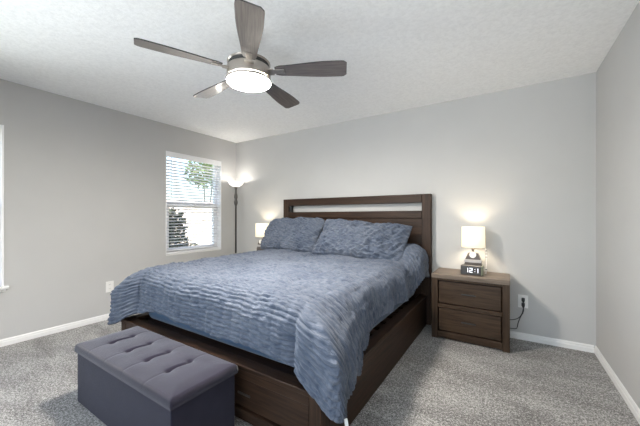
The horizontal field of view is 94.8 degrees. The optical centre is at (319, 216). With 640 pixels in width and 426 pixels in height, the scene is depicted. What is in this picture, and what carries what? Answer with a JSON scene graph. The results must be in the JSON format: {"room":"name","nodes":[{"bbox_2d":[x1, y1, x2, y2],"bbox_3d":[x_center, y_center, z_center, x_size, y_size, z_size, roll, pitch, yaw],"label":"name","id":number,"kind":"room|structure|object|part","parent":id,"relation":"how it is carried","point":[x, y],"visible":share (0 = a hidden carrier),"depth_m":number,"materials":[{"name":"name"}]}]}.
{"room":"bedroom","nodes":[
{"label":"bedroom","id":0,"kind":"room"},
{"bbox_2d":[0,79,235,339],"bbox_3d":[-2.831,-0.038,2.932,0.150,2.437,4.990,0,0,33],"label":"wall","id":1,"kind":"structure","parent":0,"point":[85,183],"depth_m":3.18,"materials":[{"name":"paint"}]},
{"bbox_2d":[0,125,8,291],"bbox_3d":[-3.331,-0.080,2.107,0.193,1.520,1.510,0,0,33],"label":"window","id":2,"kind":"structure","parent":1,"relation":"in","point":[3,288],"depth_m":2.68,"materials":[{"name":"white plastic"}]},
{"bbox_3d":[-3.306,0.656,2.090,0.132,0.048,1.510,0,0,33],"label":"sill","id":3,"kind":"part","parent":2,"relation":"part of","materials":[{"name":"white paint"}]},
{"bbox_2d":[0,313,109,346],"bbox_3d":[-2.722,1.148,2.951,0.014,0.064,4.840,0,0,33],"label":"baseboard","id":4,"kind":"structure","parent":1,"relation":"attached to","point":[20,338],"depth_m":2.96,"materials":[{"name":"white paint"}]},
{"bbox_2d":[106,281,113,292],"bbox_3d":[-2.435,0.806,3.405,0.009,0.124,0.080,0,0,33],"label":"wall outlet","id":5,"kind":"object","parent":1,"relation":"attached to","point":[110,284],"visible":0.89,"depth_m":3.40,"materials":[{"name":"white plastic"}]},
{"bbox_2d":[166,151,220,255],"bbox_3d":[-1.897,-0.185,4.389,0.151,1.420,0.909,0,0,33],"label":"window","id":6,"kind":"structure","parent":1,"relation":"in","point":[215,166],"depth_m":4.65,"materials":[{"name":"white plastic"}]},
{"bbox_3d":[-1.948,-0.188,4.421,0.026,0.065,0.813,0,0,33],"label":"sash rail","id":7,"kind":"part","parent":6,"relation":"part of","materials":[{"name":"white plastic"}]},
{"bbox_3d":[-1.917,0.145,4.402,0.042,0.670,0.813,0,0,33],"label":"sash","id":8,"kind":"part","parent":6,"relation":"part of","materials":[{"name":"white plastic"}]},
{"bbox_3d":[-1.872,0.516,4.373,0.087,0.018,0.903,0,0,33],"label":"sill","id":9,"kind":"part","parent":6,"relation":"part of","materials":[{"name":"white paint"}]},
{"bbox_2d":[167,152,220,253],"bbox_3d":[-1.860,-0.190,4.365,0.079,1.390,0.883,0,0,33],"label":"window blind","id":10,"kind":"object","parent":6,"relation":"attached to","point":[169,154],"visible":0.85,"depth_m":4.33,"materials":[{"name":"white plastic"}]},
{"bbox_3d":[-1.868,0.496,4.370,0.050,0.018,0.879,0,0,33],"label":"rail","id":11,"kind":"part","parent":10,"relation":"part of","materials":[{"name":"white plastic"}]},
{"bbox_3d":[-1.868,-0.180,4.370,0.056,1.350,0.665,0,0,33],"label":"ladder cord","id":12,"kind":"part","parent":10,"relation":"part of","materials":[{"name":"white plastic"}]},
{"bbox_2d":[0,0,639,142],"bbox_3d":[-0.818,-1.317,1.734,4.834,0.120,5.140,0,0,33],"label":"ceiling","id":13,"kind":"structure","parent":0,"point":[399,55],"depth_m":2.25,"materials":[{"name":"white paint"}]},
{"bbox_2d":[134,0,346,107],"bbox_3d":[-0.504,-1.085,2.063,1.289,0.344,1.300,0,0,33],"label":"ceiling fan","id":14,"kind":"object","parent":13,"relation":"hanging from","point":[247,70],"visible":1,"depth_m":1.92,"materials":[{"name":"silver metal"}]},
{"bbox_3d":[-0.854,-1.002,1.804,0.487,0.007,0.146,0,12,-32],"label":"blade","id":15,"kind":"part","parent":14,"relation":"part of","materials":[{"name":"grey wood"}]},
{"bbox_3d":[-0.818,-1.002,2.306,0.487,0.007,0.146,0,12,40],"label":"blade","id":16,"kind":"part","parent":14,"relation":"part of","materials":[{"name":"grey wood"}]},
{"bbox_3d":[-0.388,-1.002,1.614,0.146,0.007,0.487,12,-3,-14],"label":"blade","id":17,"kind":"part","parent":14,"relation":"part of","materials":[{"name":"grey wood"}]},
{"bbox_3d":[-0.329,-1.002,2.427,0.146,0.007,0.487,-13,-5,22],"label":"blade","id":18,"kind":"part","parent":14,"relation":"part of","materials":[{"name":"wood"}]},
{"bbox_3d":[-0.063,-1.002,2.000,0.487,0.007,0.146,0,-12,4],"label":"blade","id":19,"kind":"part","parent":14,"relation":"part of","materials":[{"name":"grey wood"}]},
{"bbox_2d":[0,313,639,425],"bbox_3d":[-0.818,1.240,1.734,4.834,0.120,5.140,0,0,33],"label":"floor","id":20,"kind":"structure","parent":0,"point":[439,381],"depth_m":2.02,"materials":[{"name":"grey carpet"}]},
{"bbox_2d":[74,326,237,425],"bbox_3d":[-1.008,0.987,1.746,1.076,0.379,0.386,0,0,33],"label":"storage ottoman","id":21,"kind":"object","parent":20,"relation":"on","point":[134,376],"visible":1,"depth_m":1.58,"materials":[{"name":"grey fabric"}]},
{"bbox_2d":[228,181,243,252],"bbox_3d":[-1.345,0.309,4.700,0.250,1.742,0.250,0,0,33],"label":"floor lamp","id":22,"kind":"object","parent":20,"relation":"on","point":[235,184],"visible":0.77,"depth_m":4.69,"materials":[{"name":"brown metal"}]},
{"bbox_3d":[-1.345,-0.520,4.700,0.248,0.083,0.248,0,0,33],"label":"lamp shade","id":23,"kind":"part","parent":22,"relation":"part of","materials":[{"name":"white"}]},
{"bbox_2d":[121,194,431,425],"bbox_3d":[-0.232,0.463,2.874,2.069,1.435,2.237,0,0,33],"label":"frame","id":24,"kind":"object","parent":20,"relation":"on","point":[268,392],"visible":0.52,"depth_m":2.07,"materials":[{"name":"brown wood"}]},
{"bbox_3d":[-1.034,1.018,3.394,0.090,0.325,2.081,0,0,33],"label":"rail","id":25,"kind":"part","parent":24,"relation":"part of","materials":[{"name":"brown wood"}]},
{"bbox_3d":[-0.813,1.018,1.968,2.000,0.325,0.083,0,0,33],"label":"footboard","id":26,"kind":"part","parent":24,"relation":"part of","materials":[{"name":"brown wood"}]},
{"bbox_3d":[-0.440,1.024,1.697,0.100,0.012,0.006,0,0,33],"label":"handle","id":27,"kind":"part","parent":24,"relation":"part of","materials":[{"name":"silver metal"}]},
{"bbox_3d":[-0.432,1.020,1.709,0.910,0.164,0.022,0,0,33],"label":"drawer","id":28,"kind":"part","parent":24,"relation":"part of","materials":[{"name":"brown wood"}]},
{"bbox_2d":[149,291,414,366],"bbox_3d":[-0.217,0.714,2.897,1.770,0.335,2.007,0,0,33],"label":"mattress","id":29,"kind":"object","parent":24,"relation":"on","point":[155,315],"visible":0.18,"depth_m":2.17,"materials":[{"name":"fabric"}]},
{"bbox_2d":[107,244,429,425],"bbox_3d":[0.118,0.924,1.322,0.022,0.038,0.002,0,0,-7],"label":"quilt","id":30,"kind":"object","parent":29,"relation":"on","point":[314,314],"visible":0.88,"depth_m":1.94,"materials":[{"name":"blue fabric"}]},
{"bbox_2d":[260,217,324,251],"bbox_3d":[-0.377,0.235,3.840,0.912,0.478,0.421,0,0,35],"label":"pillow","id":31,"kind":"object","parent":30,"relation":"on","point":[300,234],"visible":0.9,"depth_m":3.69,"materials":[{"name":"blue fabric"}]},
{"bbox_2d":[312,218,411,260],"bbox_3d":[0.444,0.259,3.265,1.064,0.486,0.428,0,0,30],"label":"pillow","id":32,"kind":"object","parent":29,"relation":"on","point":[357,239],"visible":0.96,"depth_m":3.14,"materials":[{"name":"blue fabric"}]},
{"bbox_3d":[0.352,0.463,3.787,2.069,1.435,0.070,0,0,33],"label":"headboard","id":33,"kind":"part","parent":24,"relation":"part of","materials":[{"name":"brown wood"}]},
{"bbox_3d":[0.576,1.018,2.365,0.087,0.325,2.081,0,0,33],"label":"rail","id":34,"kind":"part","parent":24,"relation":"part of","materials":[{"name":"brown wood"}]},
{"bbox_2d":[431,268,509,352],"bbox_3d":[1.474,0.866,2.880,0.652,0.628,0.389,0,0,33],"label":"nightstand","id":35,"kind":"object","parent":20,"relation":"on","point":[473,309],"visible":1,"depth_m":2.73,"materials":[{"name":"brown wood"}]},
{"bbox_3d":[1.471,0.728,2.876,0.520,0.212,0.339,0,0,33],"label":"drawer","id":36,"kind":"part","parent":35,"relation":"part of","materials":[{"name":"brown wood"}]},
{"bbox_3d":[1.471,0.992,2.876,0.520,0.211,0.339,0,0,33],"label":"drawer","id":37,"kind":"part","parent":35,"relation":"part of","materials":[{"name":"brown wood"}]},
{"bbox_2d":[461,264,483,275],"bbox_3d":[1.461,0.508,2.827,0.192,0.086,0.072,0,0,33],"label":"alarm clock","id":38,"kind":"object","parent":35,"relation":"on","point":[478,270],"visible":1,"depth_m":2.80,"materials":[{"name":"grey plastic"}]},
{"bbox_2d":[461,226,486,273],"bbox_3d":[1.524,0.324,2.925,0.212,0.456,0.212,0,0,2],"label":"table lamp","id":39,"kind":"object","parent":35,"relation":"on","point":[473,237],"visible":0.94,"depth_m":2.86,"materials":[{"name":"white fabric"}]},
{"bbox_3d":[1.524,0.388,2.925,0.136,0.064,0.072,0,0,33],"label":"stem","id":40,"kind":"part","parent":39,"relation":"part of","materials":[{"name":"grey ceramic"}]},
{"bbox_3d":[1.524,0.198,2.925,0.212,0.204,0.212,0,0,33],"label":"lamp shade","id":41,"kind":"part","parent":39,"relation":"part of","materials":[{"name":"white fabric"}]},
{"bbox_3d":[-0.935,0.866,4.421,0.652,0.628,0.389,0,0,33],"label":"nightstand","id":42,"kind":"object","parent":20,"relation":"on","visible":0},
{"bbox_2d":[255,223,268,250],"bbox_3d":[-0.871,0.324,4.457,0.212,0.456,0.212,0,0,2],"label":"table lamp","id":43,"kind":"object","parent":42,"relation":"on","point":[260,228],"visible":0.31,"depth_m":4.37,"materials":[{"name":"white fabric"}]},
{"bbox_3d":[-0.871,0.198,4.457,0.212,0.204,0.212,0,0,33],"label":"lamp shade","id":44,"kind":"part","parent":43,"relation":"part of","materials":[{"name":"white fabric"}]},
{"bbox_2d":[236,72,595,347],"bbox_3d":[0.526,-0.038,3.836,4.834,2.437,0.150,0,0,33],"label":"wall","id":45,"kind":"structure","parent":0,"point":[518,164],"depth_m":2.99,"materials":[{"name":"paint"}]},
{"bbox_2d":[510,298,524,319],"bbox_3d":[1.864,0.904,2.855,0.206,0.258,0.049,0,0,33],"label":"power cord","id":46,"kind":"object","parent":45,"relation":"attached to","point":[522,299],"visible":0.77,"depth_m":2.79,"materials":[{"name":"black plastic"}]},
{"bbox_2d":[510,303,524,328],"bbox_3d":[1.864,0.956,2.855,0.205,0.266,0.042,0,0,33],"label":"power cord","id":47,"kind":"object","parent":45,"relation":"attached to","point":[521,303],"visible":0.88,"depth_m":2.82,"materials":[{"name":"black plastic"}]},
{"bbox_2d":[518,294,527,307],"bbox_3d":[1.954,0.812,2.829,0.080,0.124,0.009,0,0,33],"label":"wall outlet","id":48,"kind":"object","parent":45,"relation":"attached to","point":[519,296],"visible":0.8,"depth_m":2.83,"materials":[{"name":"white plastic"}]},
{"bbox_2d":[510,331,593,352],"bbox_3d":[0.482,1.148,3.767,4.505,0.064,0.014,0,0,33],"label":"baseboard","id":49,"kind":"structure","parent":45,"relation":"attached to","point":[517,335],"depth_m":2.70,"materials":[{"name":"white paint"}]},
{"bbox_2d":[596,1,639,408],"bbox_3d":[1.115,-0.038,0.409,0.150,2.437,4.990,0,0,33],"label":"wall","id":50,"kind":"structure","parent":0,"point":[618,75],"depth_m":2.00,"materials":[{"name":"paint"}]},
{"bbox_2d":[594,346,639,423],"bbox_3d":[1.086,1.148,0.516,0.014,0.064,4.840,0,0,33],"label":"baseboard","id":51,"kind":"structure","parent":50,"relation":"attached to","point":[631,404],"depth_m":1.98,"materials":[{"name":"white paint"}]},
{"label":"outside","id":52,"kind":"structure","parent":0,"visible":0},
{"bbox_3d":[-6.021,1.390,9.192,11.950,0.180,17.000,0,0,33],"label":"lawn","id":53,"kind":"structure","parent":52,"visible":0},
{"bbox_2d":[169,207,197,247],"bbox_3d":[-2.739,0.550,5.645,0.681,1.502,0.940,0,0,33],"label":"shrub","id":54,"kind":"object","parent":53,"relation":"on","point":[184,241],"visible":0.2,"depth_m":5.52,"materials":[{"name":"green plant"}]},
{"bbox_2d":[167,200,211,245],"bbox_3d":[-3.323,0.435,7.729,0.152,1.730,6.242,0,0,33],"label":"fence","id":55,"kind":"object","parent":53,"relation":"on","point":[201,225],"visible":0.04,"depth_m":7.77,"materials":[{"name":"white"}]},
{"bbox_2d":[183,161,212,200],"bbox_3d":[-3.562,-0.898,9.843,1.827,4.399,2.476,0,0,33],"label":"tree","id":56,"kind":"object","parent":53,"relation":"on","point":[191,162],"visible":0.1,"depth_m":9.29,"materials":[{"name":"green plant"}]}
]}

